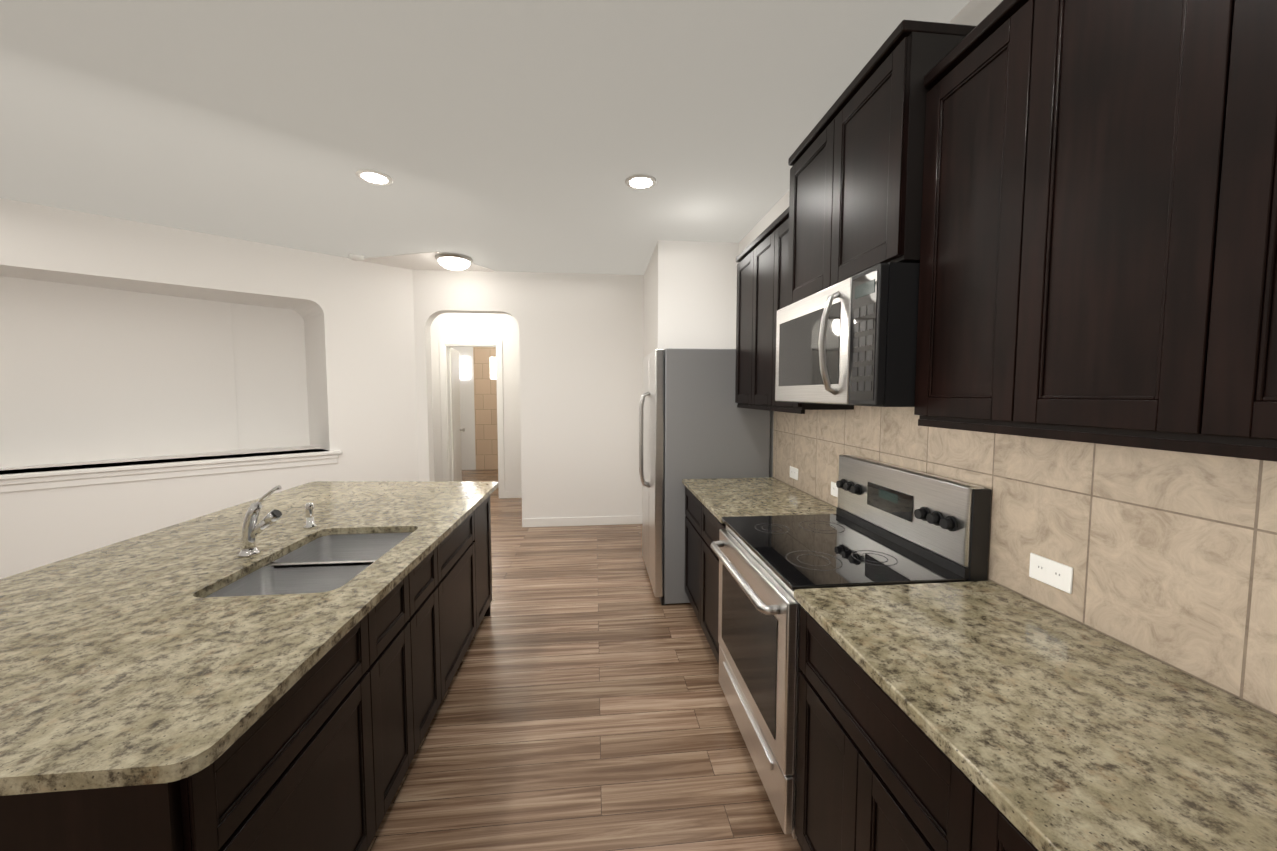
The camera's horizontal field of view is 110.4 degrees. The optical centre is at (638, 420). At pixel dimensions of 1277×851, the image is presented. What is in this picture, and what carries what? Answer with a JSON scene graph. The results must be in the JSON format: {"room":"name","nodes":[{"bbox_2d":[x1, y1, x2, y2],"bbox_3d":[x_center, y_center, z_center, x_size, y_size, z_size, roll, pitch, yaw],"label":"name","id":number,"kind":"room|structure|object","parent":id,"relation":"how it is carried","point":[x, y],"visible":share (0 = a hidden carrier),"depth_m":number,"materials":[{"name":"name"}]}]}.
{"room":"kitchen","nodes":[
{"label":"kitchen","id":0,"kind":"room"},
{"bbox_2d":[0,198,418,578],"bbox_3d":[-5.372,-0.067,2.675,7.291,2.850,0.702,-3,5,-42],"label":"wall","id":1,"kind":"structure","parent":0,"point":[123,340],"depth_m":3.88,"materials":[{"name":"white paint"}]},
{"bbox_2d":[0,449,341,492],"bbox_3d":[-4.033,0.410,3.603,2.680,0.125,0.355,-3,5,-42],"label":"ledge","id":2,"kind":"object","parent":1,"relation":"attached to","point":[117,472],"visible":0.9,"depth_m":3.56,"materials":[{"name":"white"}]},
{"bbox_2d":[430,313,521,490],"bbox_3d":[-2.325,-0.293,6.373,2.600,2.850,0.120,0,4,-6],"label":"wall","id":3,"kind":"structure","parent":0,"point":[504,328],"depth_m":6.29,"materials":[{"name":"white paint"}]},
{"bbox_2d":[449,347,464,481],"bbox_3d":[-2.817,0.015,6.747,0.178,2.170,0.674,0,4,-6],"label":"door","id":4,"kind":"structure","parent":3,"relation":"in","point":[456,429],"depth_m":6.66,"materials":[{"name":"white wood"}]},
{"bbox_2d":[439,339,504,497],"bbox_3d":[-2.369,-0.005,6.377,0.860,2.275,0.138,0,4,-6],"label":"door frame","id":5,"kind":"structure","parent":3,"relation":"attached to","point":[445,345],"depth_m":6.30,"materials":[{"name":"white wood"}]},
{"bbox_2d":[460,357,495,378],"bbox_3d":[-3.103,-1.020,8.688,0.750,0.420,0.009,0,4,-6],"label":"window","id":6,"kind":"structure","parent":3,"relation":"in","point":[464,368],"depth_m":8.66,"materials":[{"name":"white glass"}]},
{"bbox_2d":[473,347,497,469],"bbox_3d":[-2.796,-0.289,8.776,0.870,2.550,0.014,0,4,-6],"label":"tiled wall","id":7,"kind":"structure","parent":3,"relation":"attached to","point":[485,407],"depth_m":8.75,"materials":[{"name":"beige tile"}]},
{"bbox_2d":[505,491,521,497],"bbox_3d":[-1.565,1.079,6.463,0.745,0.100,0.013,0,4,-6],"label":"baseboard","id":8,"kind":"structure","parent":3,"relation":"attached to","point":[508,494],"depth_m":6.43,"materials":[{"name":"white wood"}]},
{"bbox_2d":[0,0,969,274],"bbox_3d":[-3.428,-1.531,2.657,9.200,0.086,12.500,0,4,-6],"label":"ceiling","id":9,"kind":"structure","parent":0,"point":[512,134],"depth_m":2.13,"materials":[{"name":"grey paint"}]},
{"bbox_2d":[349,254,363,260],"bbox_3d":[-2.734,-1.575,4.302,0.130,0.037,0.130,0,4,-6],"label":"smoke detector","id":10,"kind":"object","parent":9,"relation":"attached to","point":[356,257],"visible":1,"depth_m":4.27,"materials":[{"name":"white plastic"}]},
{"bbox_2d":[355,169,392,184],"bbox_3d":[-1.627,-1.494,2.734,0.200,0.009,0.200,0,4,-6],"label":"recessed light","id":11,"kind":"object","parent":9,"relation":"in","point":[375,177],"visible":1,"depth_m":2.72,"materials":[{"name":"white plastic"}]},
{"bbox_2d":[435,253,472,269],"bbox_3d":[-1.817,-1.543,4.374,0.350,0.110,0.350,0,4,-6],"label":"flush ceiling light","id":12,"kind":"object","parent":9,"relation":"attached to","point":[454,261],"visible":1,"depth_m":4.28,"materials":[{"name":"white glass"}]},
{"bbox_2d":[625,174,656,189],"bbox_3d":[0.015,-1.497,2.794,0.200,0.009,0.200,0,4,-6],"label":"recessed light","id":13,"kind":"object","parent":9,"relation":"in","point":[640,181],"visible":1,"depth_m":2.78,"materials":[{"name":"white plastic"}]},
{"bbox_2d":[412,270,643,518],"bbox_3d":[-1.280,-0.211,5.036,4.120,2.850,0.150,0,4,-6],"label":"wall","id":14,"kind":"structure","parent":0,"point":[581,346],"depth_m":5.00,"materials":[{"name":"white paint"}]},
{"bbox_2d":[522,515,641,526],"bbox_3d":[-0.630,1.163,5.099,1.389,0.100,0.016,0,4,-6],"label":"baseboard","id":15,"kind":"structure","parent":14,"relation":"attached to","point":[574,521],"depth_m":5.09,"materials":[{"name":"white wood"}]},
{"bbox_2d":[367,470,801,850],"bbox_3d":[-3.428,1.381,2.834,9.200,0.060,12.500,0,4,-6],"label":"floor","id":16,"kind":"structure","parent":0,"point":[584,705],"depth_m":2.02,"materials":[{"name":"brown wood"}]},
{"bbox_2d":[0,497,491,850],"bbox_3d":[-1.356,0.966,1.854,0.940,0.887,2.260,0,4,-6],"label":"kitchen island","id":17,"kind":"object","parent":16,"relation":"on","point":[321,770],"depth_m":1.18,"materials":[{"name":"black"}]},
{"bbox_2d":[0,481,497,796],"bbox_3d":[-1.476,0.504,1.878,1.270,0.030,2.446,0,4,-6],"label":"island countertop","id":18,"kind":"structure","parent":17,"relation":"on","point":[114,673],"depth_m":1.10,"materials":[{"name":"beige stone"}]},
{"bbox_2d":[238,485,281,556],"bbox_3d":[-1.412,0.372,1.656,0.154,0.260,0.064,0,4,-6],"label":"faucet","id":19,"kind":"object","parent":18,"relation":"on","point":[252,529],"visible":1,"depth_m":1.64,"materials":[{"name":"silver metal"}]},
{"bbox_2d":[196,529,415,596],"bbox_3d":[-1.164,0.620,1.671,0.490,0.200,0.750,0,4,-6],"label":"sink","id":20,"kind":"object","parent":18,"relation":"in","point":[326,562],"depth_m":1.66,"materials":[{"name":"silver metal"}]},
{"bbox_2d":[304,502,316,528],"bbox_3d":[-1.478,0.426,1.995,0.048,0.111,0.048,0,4,-6],"label":"sprayer","id":21,"kind":"object","parent":18,"relation":"on","point":[309,513],"visible":0.98,"depth_m":1.98,"materials":[{"name":"silver metal"}]},
{"bbox_2d":[639,348,769,604],"bbox_3d":[0.451,0.389,3.566,0.905,1.830,0.840,0,4,-6],"label":"fridge","id":22,"kind":"object","parent":16,"relation":"on","point":[695,422],"visible":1,"depth_m":3.14,"materials":[{"name":"silver metal"}]},
{"bbox_2d":[682,477,835,664],"bbox_3d":[0.685,0.899,2.694,0.666,0.918,0.975,0,4,-6],"label":"base cabinet","id":23,"kind":"object","parent":16,"relation":"on","point":[710,504],"visible":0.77,"depth_m":2.59,"materials":[{"name":"black"}]},
{"bbox_2d":[710,455,990,850],"bbox_3d":[0.728,0.802,1.806,0.736,1.220,0.776,0,4,-6],"label":"stove","id":24,"kind":"object","parent":16,"relation":"on","point":[887,524],"visible":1,"depth_m":1.61,"materials":[{"name":"silver metal"}]},
{"bbox_2d":[795,609,933,850],"bbox_3d":[0.853,1.013,1.088,0.644,0.887,0.691,0,4,-6],"label":"base cabinet","id":25,"kind":"object","parent":16,"relation":"on","point":[863,771],"depth_m":1.10,"materials":[{"name":"black wood"}]},
{"bbox_2d":[794,581,1276,850],"bbox_3d":[0.991,0.649,-0.491,0.661,0.030,3.810,0,4,-6],"label":"countertop","id":26,"kind":"structure","parent":25,"relation":"on","point":[1077,737],"depth_m":0.82,"materials":[{"name":"beige stone"}]},
{"bbox_2d":[930,749,1033,850],"bbox_3d":[0.912,1.050,0.485,0.644,0.887,0.748,0,4,-6],"label":"base cabinet","id":27,"kind":"object","parent":16,"relation":"on","point":[960,820],"depth_m":0.77,"materials":[{"name":"black wood"}]},
{"bbox_2d":[644,240,738,356],"bbox_3d":[0.467,-0.186,4.629,0.720,2.850,1.300,0,4,-6],"label":"wall","id":28,"kind":"structure","parent":0,"point":[690,294],"depth_m":3.93,"materials":[{"name":"white paint"}]},
{"bbox_2d":[738,0,1002,476],"bbox_3d":[1.031,-0.098,3.180,0.120,2.850,12.500,0,4,-6],"label":"wall","id":29,"kind":"structure","parent":0,"point":[974,12],"depth_m":3.00,"materials":[{"name":"white paint"}]},
{"bbox_2d":[735,207,853,413],"bbox_3d":[0.867,-0.578,2.622,0.301,1.035,0.975,0,4,-6],"label":"upper cabinet","id":30,"kind":"object","parent":29,"relation":"attached to","point":[762,277],"visible":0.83,"depth_m":2.62,"materials":[{"name":"black wood"}]},
{"bbox_2d":[787,20,975,304],"bbox_3d":[0.919,-0.856,1.724,0.368,0.690,0.780,0,4,-6],"label":"upper cabinet","id":31,"kind":"object","parent":29,"relation":"attached to","point":[856,160],"visible":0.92,"depth_m":1.49,"materials":[{"name":"black wood"}]},
{"bbox_2d":[775,262,919,406],"bbox_3d":[0.859,-0.284,1.753,0.472,0.438,0.774,0,4,-6],"label":"microwave","id":32,"kind":"object","parent":31,"relation":"attached to","point":[851,340],"visible":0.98,"depth_m":1.47,"materials":[{"name":"silver metal"}]},
{"bbox_2d":[914,6,997,431],"bbox_3d":[1.015,-0.499,1.166,0.291,1.016,0.384,0,4,-6],"label":"upper cabinet","id":33,"kind":"object","parent":29,"relation":"attached to","point":[959,116],"depth_m":1.21,"materials":[{"name":"black wood"}]},
{"bbox_2d":[773,406,1276,716],"bbox_3d":[1.261,0.311,0.175,0.008,0.602,6.035,0,4,-6],"label":"tile backsplash","id":34,"kind":"structure","parent":29,"relation":"attached to","point":[1169,558],"depth_m":1.07,"materials":[{"name":"beige tile"}]},
{"bbox_2d":[790,466,797,479],"bbox_3d":[0.994,0.338,2.840,0.008,0.072,0.116,0,4,-6],"label":"electrical outlet plate","id":35,"kind":"object","parent":34,"relation":"attached to","point":[793,471],"depth_m":2.84,"materials":[{"name":"white plastic"}]},
{"bbox_2d":[831,481,837,496],"bbox_3d":[1.043,0.369,2.334,0.008,0.072,0.116,0,4,-6],"label":"electrical outlet plate","id":36,"kind":"object","parent":34,"relation":"attached to","point":[834,489],"depth_m":2.35,"materials":[{"name":"white plastic"}]},
{"bbox_2d":[1029,553,1072,593],"bbox_3d":[1.150,0.426,1.240,0.008,0.072,0.116,0,4,-6],"label":"electrical outlet plate","id":37,"kind":"object","parent":34,"relation":"attached to","point":[1055,574],"depth_m":1.23,"materials":[{"name":"white plastic"}]},
{"bbox_2d":[978,0,1165,447],"bbox_3d":[1.044,-0.481,0.870,0.291,1.016,0.439,0,4,-6],"label":"upper cabinet","id":38,"kind":"object","parent":29,"relation":"attached to","point":[1098,255],"depth_m":0.92,"materials":[{"name":"black wood"}]},
{"bbox_2d":[1138,0,1276,459],"bbox_3d":[1.075,-0.461,0.545,0.291,1.016,0.440,0,4,-6],"label":"upper cabinet","id":39,"kind":"object","parent":29,"relation":"attached to","point":[1209,345],"depth_m":0.70,"materials":[{"name":"black wood"}]}
]}

